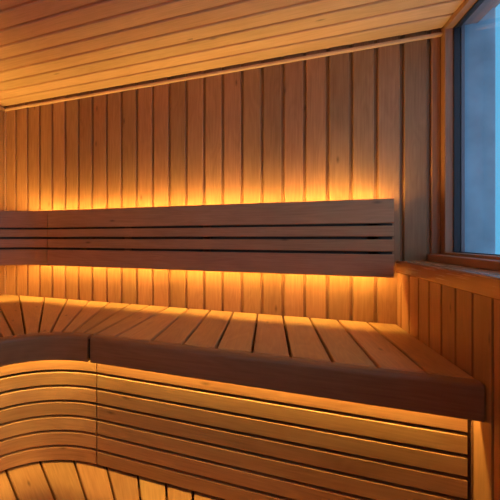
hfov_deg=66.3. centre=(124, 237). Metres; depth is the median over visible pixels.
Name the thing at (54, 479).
bench
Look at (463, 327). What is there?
wall
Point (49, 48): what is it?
ceiling
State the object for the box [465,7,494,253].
window pane
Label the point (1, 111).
wall
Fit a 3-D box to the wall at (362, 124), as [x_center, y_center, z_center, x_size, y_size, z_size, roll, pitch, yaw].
[0.258,0.235,1.858,2.214,2.190,0.032,0,0,22]
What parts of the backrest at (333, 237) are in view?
rail, rail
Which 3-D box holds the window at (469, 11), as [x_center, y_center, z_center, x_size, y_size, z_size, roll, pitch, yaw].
[0.882,-0.394,0.313,0.124,1.013,2.470,0,0,22]
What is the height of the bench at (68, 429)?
0.969 m
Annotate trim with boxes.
[4,111,5,293]
[5,32,442,110]
[396,260,499,300]
[427,254,499,270]
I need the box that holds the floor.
[5,461,193,499]
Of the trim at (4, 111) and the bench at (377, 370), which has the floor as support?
the bench at (377, 370)
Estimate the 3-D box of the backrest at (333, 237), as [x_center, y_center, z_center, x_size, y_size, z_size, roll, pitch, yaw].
[0.330,0.000,1.766,1.656,0.320,0.078,0,0,22]
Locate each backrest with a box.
[0,210,49,265]
[47,198,393,277]
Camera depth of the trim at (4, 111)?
2.25 m
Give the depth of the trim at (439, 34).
1.69 m
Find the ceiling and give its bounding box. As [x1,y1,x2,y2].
[0,0,463,105]
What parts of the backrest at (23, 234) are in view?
rail, rail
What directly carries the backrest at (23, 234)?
attached to the wall at (1, 111)
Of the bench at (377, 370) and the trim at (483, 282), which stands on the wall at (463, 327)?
the trim at (483, 282)
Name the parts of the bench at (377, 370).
seat, leg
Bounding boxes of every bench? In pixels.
[0,294,148,484]
[0,460,225,499]
[90,306,484,499]
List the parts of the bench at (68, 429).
seat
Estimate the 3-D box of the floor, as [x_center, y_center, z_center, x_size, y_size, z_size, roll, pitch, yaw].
[-0.211,1.355,0.546,2.406,0.050,2.810,0,0,22]
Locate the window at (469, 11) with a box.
[441,0,499,259]
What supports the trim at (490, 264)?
attached to the wall at (463, 327)
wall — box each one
[0,105,4,407]
[5,28,440,499]
[397,273,499,499]

